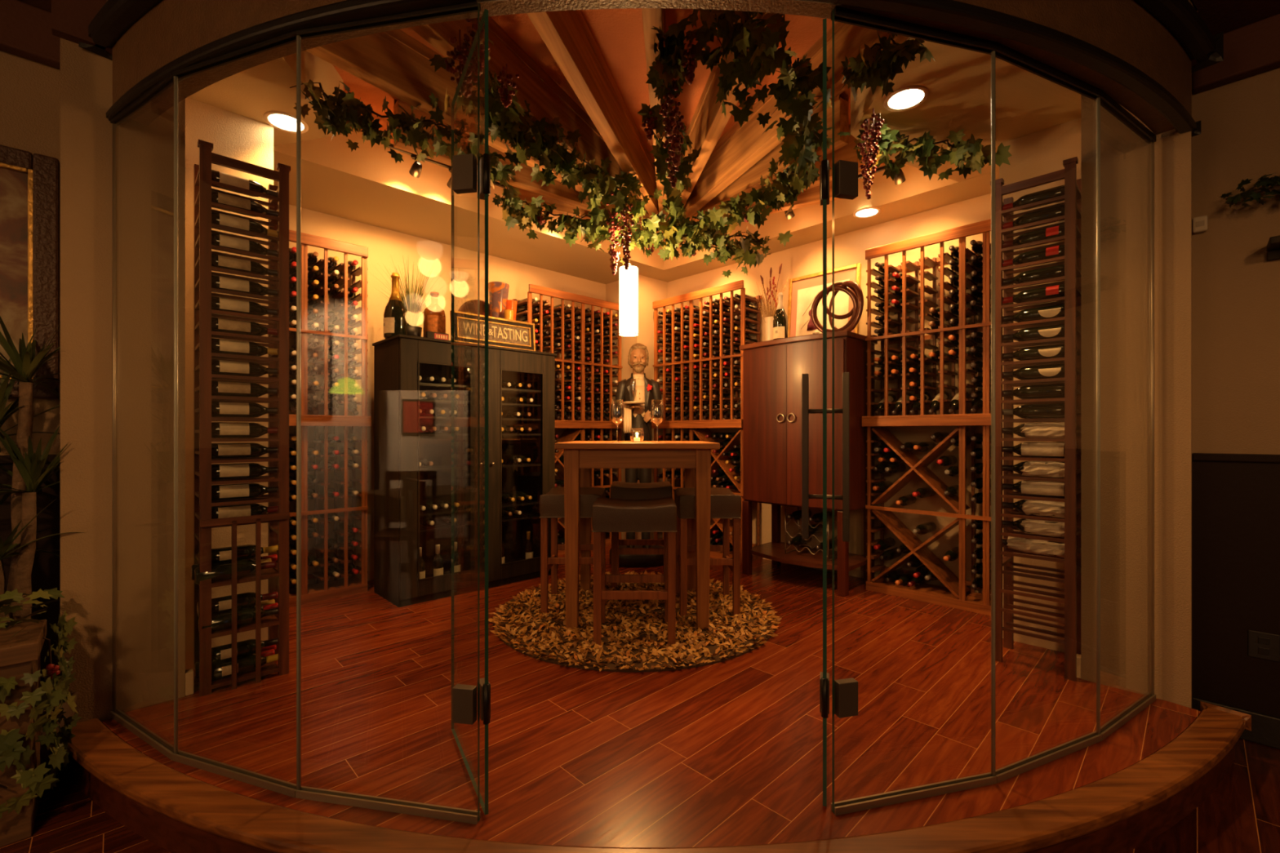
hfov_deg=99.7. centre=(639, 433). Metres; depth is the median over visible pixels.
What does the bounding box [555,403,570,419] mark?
wine bottle
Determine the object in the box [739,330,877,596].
armoire
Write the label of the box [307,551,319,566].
wine bottle
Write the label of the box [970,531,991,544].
wine bottle
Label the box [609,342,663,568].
statue
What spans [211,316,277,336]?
wine bottle
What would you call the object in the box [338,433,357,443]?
wine bottle
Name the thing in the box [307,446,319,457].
wine bottle
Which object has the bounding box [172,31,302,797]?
window
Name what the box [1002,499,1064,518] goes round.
bottle
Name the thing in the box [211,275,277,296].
wine bottle
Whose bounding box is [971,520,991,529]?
wine bottle
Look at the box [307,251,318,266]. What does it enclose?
wine bottle
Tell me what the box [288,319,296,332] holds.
wine bottle
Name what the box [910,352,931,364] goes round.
wine bottle
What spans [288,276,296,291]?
wine bottle
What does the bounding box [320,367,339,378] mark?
wine bottle
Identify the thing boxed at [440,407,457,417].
wine bottle
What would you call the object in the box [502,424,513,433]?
wine bottle
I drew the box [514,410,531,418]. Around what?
wine bottle
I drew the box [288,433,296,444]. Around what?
wine bottle
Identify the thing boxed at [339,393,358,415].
wine bottle
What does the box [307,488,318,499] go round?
wine bottle
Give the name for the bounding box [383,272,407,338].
champagne bottle
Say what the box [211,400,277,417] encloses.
wine bottle
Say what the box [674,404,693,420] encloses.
wine bottle
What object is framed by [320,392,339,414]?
wine bottle
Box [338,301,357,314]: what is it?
wine bottle
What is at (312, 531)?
wine bottle
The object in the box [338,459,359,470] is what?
wine bottle
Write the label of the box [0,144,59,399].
painting
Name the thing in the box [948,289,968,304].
wine bottle
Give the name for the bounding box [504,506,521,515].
wine bottle
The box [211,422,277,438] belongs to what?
wine bottle
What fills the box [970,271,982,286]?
wine bottle
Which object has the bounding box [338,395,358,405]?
wine bottle
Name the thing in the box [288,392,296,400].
wine bottle
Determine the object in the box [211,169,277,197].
wine bottle
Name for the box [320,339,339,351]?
wine bottle
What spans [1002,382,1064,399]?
wine bottle
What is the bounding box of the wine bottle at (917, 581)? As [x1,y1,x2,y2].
[907,576,931,586]
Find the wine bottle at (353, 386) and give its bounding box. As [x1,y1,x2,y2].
[339,382,359,392]
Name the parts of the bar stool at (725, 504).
leg, leg, seat, leg, leg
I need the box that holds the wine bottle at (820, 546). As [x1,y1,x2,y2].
[815,537,837,550]
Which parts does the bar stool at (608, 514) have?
leg, leg, seat, leg, leg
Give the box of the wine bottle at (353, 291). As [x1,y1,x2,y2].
[338,287,358,302]
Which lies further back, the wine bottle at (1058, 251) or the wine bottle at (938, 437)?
the wine bottle at (938, 437)
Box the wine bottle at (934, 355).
[928,351,951,363]
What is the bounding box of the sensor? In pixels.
[1192,215,1207,233]
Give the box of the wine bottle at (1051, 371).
[1002,363,1064,380]
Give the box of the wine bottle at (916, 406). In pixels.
[909,391,930,414]
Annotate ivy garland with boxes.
[1219,173,1279,208]
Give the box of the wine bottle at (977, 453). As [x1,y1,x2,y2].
[969,447,991,459]
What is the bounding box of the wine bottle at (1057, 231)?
[1002,224,1064,248]
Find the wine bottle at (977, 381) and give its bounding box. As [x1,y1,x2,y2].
[970,376,991,387]
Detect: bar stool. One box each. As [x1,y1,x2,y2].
[539,487,605,613]
[591,497,677,644]
[610,481,672,587]
[674,487,741,616]
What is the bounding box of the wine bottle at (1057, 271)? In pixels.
[1002,264,1064,285]
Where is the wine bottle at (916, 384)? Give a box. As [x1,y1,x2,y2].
[909,379,932,391]
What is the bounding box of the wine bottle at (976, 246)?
[969,240,982,256]
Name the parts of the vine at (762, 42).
vine stem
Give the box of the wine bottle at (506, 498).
[502,493,515,502]
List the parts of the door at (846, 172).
hinge plate, hinge plate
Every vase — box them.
[488,281,509,318]
[504,309,513,319]
[506,299,517,320]
[755,263,790,341]
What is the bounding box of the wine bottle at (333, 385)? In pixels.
[320,380,339,391]
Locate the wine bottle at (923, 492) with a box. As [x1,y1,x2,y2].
[912,486,936,497]
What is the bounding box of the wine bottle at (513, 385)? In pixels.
[504,381,521,391]
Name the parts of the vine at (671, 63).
vine stem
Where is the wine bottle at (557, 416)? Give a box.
[555,410,559,419]
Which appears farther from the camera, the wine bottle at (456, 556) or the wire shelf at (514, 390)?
the wire shelf at (514, 390)
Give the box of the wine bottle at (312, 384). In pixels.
[307,379,319,391]
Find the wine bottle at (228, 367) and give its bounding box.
[211,359,277,377]
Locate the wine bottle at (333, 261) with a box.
[320,256,338,272]
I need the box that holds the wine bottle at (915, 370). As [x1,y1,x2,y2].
[909,365,931,377]
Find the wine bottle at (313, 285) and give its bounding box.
[307,280,319,294]
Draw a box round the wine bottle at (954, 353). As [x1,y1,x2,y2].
[948,348,970,361]
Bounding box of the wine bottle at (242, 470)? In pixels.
[211,462,277,479]
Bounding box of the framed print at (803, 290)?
[787,262,861,337]
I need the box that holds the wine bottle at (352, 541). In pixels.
[337,534,358,546]
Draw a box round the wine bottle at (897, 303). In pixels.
[891,298,912,312]
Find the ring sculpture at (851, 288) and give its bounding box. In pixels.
[810,280,863,333]
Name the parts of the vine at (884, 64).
vine stem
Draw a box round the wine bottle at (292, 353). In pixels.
[288,349,296,361]
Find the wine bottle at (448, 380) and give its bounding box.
[439,376,456,386]
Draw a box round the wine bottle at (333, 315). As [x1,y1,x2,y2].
[320,311,338,324]
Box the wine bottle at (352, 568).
[337,562,359,573]
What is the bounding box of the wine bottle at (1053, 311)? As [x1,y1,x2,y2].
[1002,303,1064,322]
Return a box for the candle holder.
[630,427,644,442]
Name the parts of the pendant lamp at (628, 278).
lamp shade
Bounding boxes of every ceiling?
[17,0,1279,35]
[186,37,1080,284]
[332,8,893,241]
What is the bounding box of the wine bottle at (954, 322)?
[949,318,968,331]
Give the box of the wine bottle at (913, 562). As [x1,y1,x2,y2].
[906,555,923,567]
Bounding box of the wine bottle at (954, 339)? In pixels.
[948,333,969,347]
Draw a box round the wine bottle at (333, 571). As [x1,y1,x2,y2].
[320,564,339,577]
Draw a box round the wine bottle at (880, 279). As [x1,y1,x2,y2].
[875,275,893,290]
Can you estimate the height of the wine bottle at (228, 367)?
0.074 m
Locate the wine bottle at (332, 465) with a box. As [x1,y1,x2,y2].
[319,460,338,471]
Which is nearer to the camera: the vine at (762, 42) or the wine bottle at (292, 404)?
the vine at (762, 42)
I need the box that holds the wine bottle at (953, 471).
[944,465,967,476]
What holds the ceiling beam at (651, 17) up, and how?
attached to the ceiling at (618, 34)
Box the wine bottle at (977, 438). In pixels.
[970,433,991,444]
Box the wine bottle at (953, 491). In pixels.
[943,484,959,497]
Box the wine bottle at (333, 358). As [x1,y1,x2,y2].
[319,353,339,365]
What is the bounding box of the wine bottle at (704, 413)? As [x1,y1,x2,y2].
[693,403,713,419]
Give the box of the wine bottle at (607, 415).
[599,405,617,421]
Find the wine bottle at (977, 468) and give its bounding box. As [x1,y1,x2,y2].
[969,462,991,474]
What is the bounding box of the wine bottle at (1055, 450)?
[1002,442,1064,457]
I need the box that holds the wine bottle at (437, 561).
[431,544,443,576]
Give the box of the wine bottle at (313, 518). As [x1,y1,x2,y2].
[307,514,318,524]
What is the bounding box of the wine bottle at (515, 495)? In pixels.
[502,491,524,502]
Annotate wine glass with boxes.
[610,400,624,442]
[650,400,664,442]
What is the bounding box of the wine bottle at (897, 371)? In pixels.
[891,367,911,379]
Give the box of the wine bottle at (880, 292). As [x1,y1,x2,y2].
[874,288,894,302]
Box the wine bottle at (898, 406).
[891,392,912,414]
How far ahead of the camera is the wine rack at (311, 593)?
3.84 m
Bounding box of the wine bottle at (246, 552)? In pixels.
[198,544,277,564]
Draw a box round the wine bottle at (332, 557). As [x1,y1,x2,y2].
[320,550,338,563]
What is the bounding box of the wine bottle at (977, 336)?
[970,331,982,345]
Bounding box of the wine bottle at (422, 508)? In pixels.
[419,502,426,511]
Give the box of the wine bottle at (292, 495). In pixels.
[288,489,296,501]
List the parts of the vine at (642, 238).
vine stem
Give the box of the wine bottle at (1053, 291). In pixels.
[1002,284,1064,303]
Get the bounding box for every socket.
[1257,636,1269,644]
[1257,647,1269,655]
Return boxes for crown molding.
[0,0,60,69]
[51,0,112,54]
[79,0,1223,73]
[1191,10,1198,66]
[1191,13,1279,93]
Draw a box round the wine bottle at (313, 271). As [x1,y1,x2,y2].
[307,266,318,280]
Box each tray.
[457,299,489,315]
[622,401,644,404]
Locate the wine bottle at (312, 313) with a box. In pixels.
[307,308,318,321]
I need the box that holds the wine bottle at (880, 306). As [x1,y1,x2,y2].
[875,302,896,315]
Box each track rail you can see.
[388,143,661,242]
[706,162,894,229]
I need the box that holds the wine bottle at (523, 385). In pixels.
[507,382,531,391]
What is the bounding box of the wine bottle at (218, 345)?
[211,337,277,356]
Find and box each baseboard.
[62,751,67,773]
[185,668,194,695]
[1076,653,1080,678]
[1191,696,1279,749]
[1191,697,1197,710]
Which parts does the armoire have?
leg, door, leg, ring pull, ring pull, door, leg, leg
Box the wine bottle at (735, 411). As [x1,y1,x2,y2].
[723,401,740,418]
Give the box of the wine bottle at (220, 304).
[211,296,277,315]
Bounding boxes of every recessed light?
[262,111,308,133]
[853,207,880,217]
[883,85,928,111]
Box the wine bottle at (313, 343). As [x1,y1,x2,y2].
[307,337,318,350]
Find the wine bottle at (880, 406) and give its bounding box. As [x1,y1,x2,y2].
[874,393,895,415]
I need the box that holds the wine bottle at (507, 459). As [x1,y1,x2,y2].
[502,454,520,464]
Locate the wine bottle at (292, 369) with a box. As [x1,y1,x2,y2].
[288,364,296,375]
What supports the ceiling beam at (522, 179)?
attached to the ceiling at (618, 34)
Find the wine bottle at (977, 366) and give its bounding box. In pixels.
[969,360,991,373]
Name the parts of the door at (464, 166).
hinge plate, hinge plate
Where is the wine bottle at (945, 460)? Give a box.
[937,454,956,466]
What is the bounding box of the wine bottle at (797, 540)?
[786,534,811,546]
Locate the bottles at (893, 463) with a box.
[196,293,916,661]
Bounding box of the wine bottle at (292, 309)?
[288,305,296,319]
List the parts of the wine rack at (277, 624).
retaining rail, rail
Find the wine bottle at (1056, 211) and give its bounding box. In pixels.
[1002,204,1064,229]
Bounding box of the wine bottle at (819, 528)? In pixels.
[800,522,822,534]
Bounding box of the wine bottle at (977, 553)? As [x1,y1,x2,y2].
[971,545,991,559]
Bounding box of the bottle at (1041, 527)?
[1002,518,1064,537]
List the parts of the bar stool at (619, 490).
leg, leg, seat, leg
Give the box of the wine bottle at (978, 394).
[970,391,991,399]
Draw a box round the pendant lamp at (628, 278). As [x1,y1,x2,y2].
[618,165,638,336]
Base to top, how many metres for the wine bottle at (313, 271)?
0.074 m
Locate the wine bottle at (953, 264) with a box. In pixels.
[948,259,968,275]
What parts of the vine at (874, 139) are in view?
vine stem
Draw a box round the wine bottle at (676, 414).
[665,404,685,420]
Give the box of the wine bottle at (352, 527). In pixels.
[338,521,358,533]
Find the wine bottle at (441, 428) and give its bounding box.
[430,423,448,433]
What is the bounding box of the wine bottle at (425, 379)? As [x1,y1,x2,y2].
[419,374,434,382]
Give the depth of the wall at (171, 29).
1.86 m
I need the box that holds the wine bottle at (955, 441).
[950,435,971,446]
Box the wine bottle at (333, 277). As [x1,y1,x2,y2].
[321,270,338,284]
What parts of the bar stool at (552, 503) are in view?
leg, leg, seat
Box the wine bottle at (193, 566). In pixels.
[190,558,271,580]
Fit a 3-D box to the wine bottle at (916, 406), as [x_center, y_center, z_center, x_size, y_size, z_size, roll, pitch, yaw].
[1.987,-0.218,3.845,0.292,0.171,0.075,0,0,-44]
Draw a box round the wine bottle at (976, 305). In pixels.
[969,300,982,315]
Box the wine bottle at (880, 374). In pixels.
[874,368,894,380]
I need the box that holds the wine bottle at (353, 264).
[338,260,358,275]
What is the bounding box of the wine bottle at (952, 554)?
[942,546,959,560]
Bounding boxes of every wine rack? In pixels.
[193,139,290,696]
[288,230,371,606]
[512,284,623,555]
[651,280,761,564]
[784,506,837,561]
[862,218,991,615]
[990,156,1080,681]
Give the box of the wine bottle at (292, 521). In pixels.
[288,515,296,526]
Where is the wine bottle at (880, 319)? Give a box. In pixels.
[875,315,897,328]
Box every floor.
[0,738,1279,852]
[102,545,1200,847]
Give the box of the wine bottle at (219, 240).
[211,232,277,257]
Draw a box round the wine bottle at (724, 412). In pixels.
[712,401,730,419]
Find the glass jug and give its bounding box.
[422,291,445,337]
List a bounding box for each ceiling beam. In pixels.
[306,29,657,230]
[393,98,657,231]
[410,16,658,231]
[505,185,657,231]
[526,9,658,218]
[641,8,670,222]
[666,12,782,228]
[670,22,908,227]
[688,95,848,221]
[695,124,862,222]
[709,181,843,224]
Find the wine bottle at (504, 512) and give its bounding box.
[502,507,511,516]
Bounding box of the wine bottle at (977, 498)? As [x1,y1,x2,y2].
[970,491,991,503]
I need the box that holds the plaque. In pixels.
[425,331,448,340]
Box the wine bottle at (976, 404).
[970,389,982,413]
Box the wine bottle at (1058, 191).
[1002,184,1064,210]
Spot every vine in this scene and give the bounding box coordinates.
[289,79,498,168]
[428,17,660,234]
[476,151,623,247]
[580,201,793,277]
[637,8,707,228]
[666,46,831,251]
[694,8,790,127]
[837,108,1012,199]
[840,31,935,102]
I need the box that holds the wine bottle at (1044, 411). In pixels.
[1002,403,1064,418]
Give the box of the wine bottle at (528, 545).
[524,531,533,559]
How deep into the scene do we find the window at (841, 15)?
1.75 m
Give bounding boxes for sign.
[449,310,535,351]
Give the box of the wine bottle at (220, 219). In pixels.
[211,212,277,237]
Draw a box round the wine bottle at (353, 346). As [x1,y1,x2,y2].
[339,342,358,354]
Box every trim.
[0,454,60,464]
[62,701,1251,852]
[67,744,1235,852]
[106,0,1196,10]
[106,0,1200,137]
[1191,453,1279,462]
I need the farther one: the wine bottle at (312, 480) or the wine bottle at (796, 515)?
the wine bottle at (796, 515)
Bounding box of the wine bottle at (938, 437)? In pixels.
[930,431,949,442]
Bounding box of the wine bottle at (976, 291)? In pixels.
[970,285,991,301]
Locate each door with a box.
[451,8,490,814]
[801,18,857,806]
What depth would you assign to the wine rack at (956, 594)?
3.72 m
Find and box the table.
[555,440,719,628]
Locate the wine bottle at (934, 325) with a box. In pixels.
[928,320,950,334]
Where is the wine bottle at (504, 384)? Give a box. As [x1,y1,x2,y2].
[502,381,511,387]
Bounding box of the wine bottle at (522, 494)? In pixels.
[510,490,532,501]
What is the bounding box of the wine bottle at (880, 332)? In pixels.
[874,328,896,340]
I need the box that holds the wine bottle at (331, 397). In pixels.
[320,394,339,404]
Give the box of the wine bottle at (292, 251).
[288,247,296,262]
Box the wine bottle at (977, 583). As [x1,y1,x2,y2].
[971,573,991,589]
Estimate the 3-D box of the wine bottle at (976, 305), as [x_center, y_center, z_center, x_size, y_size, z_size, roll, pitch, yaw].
[2.249,-0.841,3.583,0.302,0.074,0.074,0,0,-45]
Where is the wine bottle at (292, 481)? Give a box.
[288,475,296,487]
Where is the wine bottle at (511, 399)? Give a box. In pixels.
[502,395,523,403]
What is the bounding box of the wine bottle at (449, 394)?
[442,392,459,400]
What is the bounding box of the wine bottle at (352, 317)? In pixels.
[339,314,357,327]
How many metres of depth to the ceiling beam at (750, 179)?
3.46 m
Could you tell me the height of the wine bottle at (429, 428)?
0.074 m
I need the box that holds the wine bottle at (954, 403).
[948,391,968,413]
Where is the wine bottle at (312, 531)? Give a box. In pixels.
[307,525,318,537]
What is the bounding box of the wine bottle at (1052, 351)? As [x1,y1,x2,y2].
[1002,343,1064,360]
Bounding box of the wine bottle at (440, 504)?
[424,497,448,509]
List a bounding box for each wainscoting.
[0,462,60,684]
[1191,460,1279,717]
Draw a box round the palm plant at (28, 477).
[0,315,85,778]
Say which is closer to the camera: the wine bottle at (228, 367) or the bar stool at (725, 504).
the wine bottle at (228, 367)
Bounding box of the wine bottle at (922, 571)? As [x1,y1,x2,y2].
[913,564,929,577]
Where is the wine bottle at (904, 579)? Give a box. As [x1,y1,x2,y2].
[894,570,915,585]
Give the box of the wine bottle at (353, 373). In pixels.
[338,368,359,379]
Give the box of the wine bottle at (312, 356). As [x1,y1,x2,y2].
[307,351,318,363]
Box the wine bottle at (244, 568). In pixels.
[193,560,276,583]
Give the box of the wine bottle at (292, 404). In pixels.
[288,391,296,413]
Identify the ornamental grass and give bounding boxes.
[373,254,446,337]
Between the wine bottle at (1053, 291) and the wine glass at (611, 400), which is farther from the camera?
the wine glass at (611, 400)
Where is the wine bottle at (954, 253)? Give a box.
[948,245,968,262]
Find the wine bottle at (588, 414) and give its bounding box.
[584,404,599,420]
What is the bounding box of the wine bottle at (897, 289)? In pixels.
[892,285,913,300]
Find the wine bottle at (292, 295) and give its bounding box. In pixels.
[288,290,296,304]
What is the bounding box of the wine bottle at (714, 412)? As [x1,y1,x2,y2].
[702,402,719,419]
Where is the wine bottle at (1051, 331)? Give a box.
[1002,324,1064,342]
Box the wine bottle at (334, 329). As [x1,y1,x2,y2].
[321,324,339,337]
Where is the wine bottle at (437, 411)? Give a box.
[427,407,444,416]
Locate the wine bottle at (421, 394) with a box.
[419,391,426,399]
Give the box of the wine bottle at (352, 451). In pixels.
[338,446,359,456]
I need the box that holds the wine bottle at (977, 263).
[970,255,991,271]
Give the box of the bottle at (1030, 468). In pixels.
[1002,461,1064,477]
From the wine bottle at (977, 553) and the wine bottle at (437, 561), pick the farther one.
the wine bottle at (437, 561)
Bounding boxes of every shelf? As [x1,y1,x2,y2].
[211,568,279,587]
[211,614,279,638]
[211,661,279,688]
[419,382,470,390]
[419,399,470,404]
[419,416,470,419]
[419,433,470,435]
[419,465,470,471]
[419,504,470,516]
[419,517,470,532]
[502,387,542,394]
[502,403,542,407]
[502,417,542,420]
[502,433,542,435]
[502,462,542,467]
[502,498,539,507]
[502,510,540,522]
[750,542,874,571]
[1266,235,1279,261]
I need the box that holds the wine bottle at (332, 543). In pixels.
[320,537,338,549]
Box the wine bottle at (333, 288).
[320,284,338,298]
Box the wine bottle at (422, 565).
[419,546,425,578]
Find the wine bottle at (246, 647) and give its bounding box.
[211,637,277,664]
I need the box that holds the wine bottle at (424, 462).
[419,457,433,468]
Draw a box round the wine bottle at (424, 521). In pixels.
[419,515,434,526]
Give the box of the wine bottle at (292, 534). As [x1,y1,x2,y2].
[288,527,296,541]
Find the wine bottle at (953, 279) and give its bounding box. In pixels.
[948,275,968,289]
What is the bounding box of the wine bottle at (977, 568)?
[971,560,991,574]
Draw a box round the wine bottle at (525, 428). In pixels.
[516,425,531,433]
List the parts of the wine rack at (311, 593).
rail, rail, rail, crown moulding, rail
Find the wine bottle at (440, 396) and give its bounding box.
[432,391,447,399]
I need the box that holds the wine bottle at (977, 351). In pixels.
[969,346,982,359]
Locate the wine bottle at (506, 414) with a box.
[502,409,520,417]
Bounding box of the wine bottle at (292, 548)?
[288,542,296,555]
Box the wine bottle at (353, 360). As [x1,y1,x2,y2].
[339,355,359,366]
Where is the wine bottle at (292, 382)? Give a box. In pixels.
[288,377,296,389]
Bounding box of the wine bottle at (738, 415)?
[733,408,740,418]
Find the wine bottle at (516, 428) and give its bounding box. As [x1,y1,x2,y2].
[506,424,523,433]
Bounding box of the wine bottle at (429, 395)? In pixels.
[421,391,436,399]
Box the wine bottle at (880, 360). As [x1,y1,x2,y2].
[874,355,895,368]
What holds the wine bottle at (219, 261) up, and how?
on the wine rack at (277, 624)
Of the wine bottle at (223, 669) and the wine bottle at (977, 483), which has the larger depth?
the wine bottle at (977, 483)
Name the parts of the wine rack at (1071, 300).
rail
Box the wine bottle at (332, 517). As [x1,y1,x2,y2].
[320,512,338,522]
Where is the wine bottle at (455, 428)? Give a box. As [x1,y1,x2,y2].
[442,423,459,433]
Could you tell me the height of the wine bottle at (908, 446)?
0.074 m
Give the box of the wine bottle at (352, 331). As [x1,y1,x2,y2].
[337,327,357,339]
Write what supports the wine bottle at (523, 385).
in the wine cooler
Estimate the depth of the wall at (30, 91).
2.25 m
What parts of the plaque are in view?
red plate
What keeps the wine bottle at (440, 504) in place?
in the wine cooler
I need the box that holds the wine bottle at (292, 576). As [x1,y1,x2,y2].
[288,569,296,584]
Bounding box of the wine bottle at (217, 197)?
[211,191,277,217]
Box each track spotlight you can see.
[408,154,422,177]
[446,168,451,189]
[784,209,795,219]
[893,168,906,185]
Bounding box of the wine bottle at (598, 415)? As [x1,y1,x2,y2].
[593,405,608,420]
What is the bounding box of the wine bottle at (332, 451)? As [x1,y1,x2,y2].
[320,446,339,457]
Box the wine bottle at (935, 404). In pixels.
[928,391,949,413]
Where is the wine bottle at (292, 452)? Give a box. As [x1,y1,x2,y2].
[288,447,296,457]
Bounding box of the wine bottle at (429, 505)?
[419,497,437,511]
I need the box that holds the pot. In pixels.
[407,325,422,337]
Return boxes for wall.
[0,50,60,455]
[60,38,96,723]
[60,54,185,722]
[112,0,1191,135]
[184,97,273,670]
[288,204,605,587]
[605,274,667,539]
[667,193,991,595]
[999,117,1080,652]
[1080,73,1191,708]
[1158,128,1191,707]
[1191,67,1279,454]
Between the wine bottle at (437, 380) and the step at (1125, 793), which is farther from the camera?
the wine bottle at (437, 380)
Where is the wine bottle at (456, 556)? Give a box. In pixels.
[449,542,460,573]
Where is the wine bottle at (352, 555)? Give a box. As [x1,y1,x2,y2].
[337,548,357,559]
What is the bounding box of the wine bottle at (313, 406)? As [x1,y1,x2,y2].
[307,391,318,413]
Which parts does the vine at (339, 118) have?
vine stem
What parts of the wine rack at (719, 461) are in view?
rail, crown moulding, rail, rail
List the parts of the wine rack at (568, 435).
crown moulding, rail, rail, rail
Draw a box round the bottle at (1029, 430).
[1002,422,1064,438]
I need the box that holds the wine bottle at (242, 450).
[211,442,277,459]
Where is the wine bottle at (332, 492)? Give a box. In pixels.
[320,486,339,497]
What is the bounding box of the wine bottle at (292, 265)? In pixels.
[288,261,296,277]
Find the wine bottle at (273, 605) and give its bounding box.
[211,602,277,615]
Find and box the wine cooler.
[372,333,557,607]
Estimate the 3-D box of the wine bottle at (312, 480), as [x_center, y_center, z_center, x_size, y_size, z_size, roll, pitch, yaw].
[-2.331,0.330,3.820,0.074,0.074,0.302,0,0,-43]
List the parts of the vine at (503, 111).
vine stem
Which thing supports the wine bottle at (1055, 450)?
in the wine rack at (1071, 300)
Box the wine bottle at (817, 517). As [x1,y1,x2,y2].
[808,511,831,522]
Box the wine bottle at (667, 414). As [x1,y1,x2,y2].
[657,404,676,420]
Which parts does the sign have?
frame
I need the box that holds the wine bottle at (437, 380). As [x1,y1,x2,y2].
[426,375,445,386]
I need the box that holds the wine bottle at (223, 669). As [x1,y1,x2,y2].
[211,653,278,680]
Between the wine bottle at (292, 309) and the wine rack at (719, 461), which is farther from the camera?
the wine rack at (719, 461)
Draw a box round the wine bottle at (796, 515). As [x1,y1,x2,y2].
[786,509,811,519]
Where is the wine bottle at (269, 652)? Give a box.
[194,648,275,678]
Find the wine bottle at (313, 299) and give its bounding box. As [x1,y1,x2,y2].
[307,294,318,308]
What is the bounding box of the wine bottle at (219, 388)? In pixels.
[211,380,277,397]
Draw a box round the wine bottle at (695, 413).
[684,404,699,419]
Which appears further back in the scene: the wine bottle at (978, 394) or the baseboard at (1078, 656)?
the wine bottle at (978, 394)
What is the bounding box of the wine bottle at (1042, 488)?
[1002,480,1064,497]
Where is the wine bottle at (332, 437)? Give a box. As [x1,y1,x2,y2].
[319,433,338,443]
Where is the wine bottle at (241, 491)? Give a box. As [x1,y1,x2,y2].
[211,483,277,501]
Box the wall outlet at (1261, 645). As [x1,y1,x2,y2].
[1248,630,1279,662]
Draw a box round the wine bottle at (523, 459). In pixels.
[510,454,530,463]
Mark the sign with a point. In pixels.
(502, 332)
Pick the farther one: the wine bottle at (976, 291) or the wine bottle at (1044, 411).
the wine bottle at (976, 291)
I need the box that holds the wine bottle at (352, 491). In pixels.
[339,485,358,497]
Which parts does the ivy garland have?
ivy stem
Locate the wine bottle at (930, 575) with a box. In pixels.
[924,570,938,580]
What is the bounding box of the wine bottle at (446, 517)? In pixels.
[432,511,456,523]
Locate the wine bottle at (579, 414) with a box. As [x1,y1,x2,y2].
[574,404,590,420]
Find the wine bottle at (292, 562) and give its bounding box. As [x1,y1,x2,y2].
[288,555,296,569]
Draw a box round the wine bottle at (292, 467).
[288,462,296,472]
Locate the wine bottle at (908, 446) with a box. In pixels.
[900,441,919,452]
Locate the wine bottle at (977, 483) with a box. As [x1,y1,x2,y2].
[970,476,991,488]
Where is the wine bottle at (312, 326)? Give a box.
[307,322,319,335]
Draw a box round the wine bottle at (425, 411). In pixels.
[419,407,434,416]
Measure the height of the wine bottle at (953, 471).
0.074 m
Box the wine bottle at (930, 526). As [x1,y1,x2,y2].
[912,521,936,534]
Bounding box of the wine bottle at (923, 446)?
[913,441,936,452]
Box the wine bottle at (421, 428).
[419,424,426,433]
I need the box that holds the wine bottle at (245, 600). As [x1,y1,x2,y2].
[196,591,277,616]
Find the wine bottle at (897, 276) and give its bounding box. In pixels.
[892,271,914,287]
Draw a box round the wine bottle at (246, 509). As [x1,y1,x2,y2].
[211,503,277,519]
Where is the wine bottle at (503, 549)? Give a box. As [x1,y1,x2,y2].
[502,545,504,563]
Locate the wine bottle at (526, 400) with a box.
[517,395,533,404]
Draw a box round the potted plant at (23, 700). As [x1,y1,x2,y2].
[0,587,81,847]
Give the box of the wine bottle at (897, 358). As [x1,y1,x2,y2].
[891,354,913,366]
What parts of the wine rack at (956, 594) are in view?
rail, rail, rail, crown moulding, rail, rail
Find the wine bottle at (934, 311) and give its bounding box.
[928,306,948,321]
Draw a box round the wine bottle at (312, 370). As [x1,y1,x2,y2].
[307,365,319,377]
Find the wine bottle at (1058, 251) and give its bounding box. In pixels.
[1002,244,1064,266]
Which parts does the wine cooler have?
door, door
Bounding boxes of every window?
[110,71,179,759]
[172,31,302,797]
[295,1,480,824]
[831,6,996,815]
[990,42,1102,783]
[1094,90,1155,740]
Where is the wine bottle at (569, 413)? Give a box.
[564,403,581,420]
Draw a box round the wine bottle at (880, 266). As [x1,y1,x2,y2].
[874,262,893,277]
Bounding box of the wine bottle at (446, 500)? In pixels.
[435,496,459,508]
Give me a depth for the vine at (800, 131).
2.86 m
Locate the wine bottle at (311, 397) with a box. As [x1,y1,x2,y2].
[307,393,318,400]
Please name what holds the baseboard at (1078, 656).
attached to the wall at (1043, 152)
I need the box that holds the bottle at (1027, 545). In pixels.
[1002,536,1064,557]
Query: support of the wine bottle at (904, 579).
in the wine rack at (956, 594)
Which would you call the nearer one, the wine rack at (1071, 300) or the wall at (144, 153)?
the wall at (144, 153)
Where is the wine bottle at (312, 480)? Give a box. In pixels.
[307,474,318,485]
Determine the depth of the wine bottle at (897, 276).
3.90 m
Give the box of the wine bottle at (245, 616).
[198,607,278,631]
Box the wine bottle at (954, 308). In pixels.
[948,304,968,318]
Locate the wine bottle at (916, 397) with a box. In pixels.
[909,393,932,404]
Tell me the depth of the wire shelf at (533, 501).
4.31 m
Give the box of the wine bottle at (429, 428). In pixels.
[419,423,436,433]
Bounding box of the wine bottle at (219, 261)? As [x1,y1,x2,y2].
[211,253,277,276]
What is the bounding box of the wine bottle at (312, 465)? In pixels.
[307,460,318,471]
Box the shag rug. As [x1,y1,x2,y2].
[488,570,781,672]

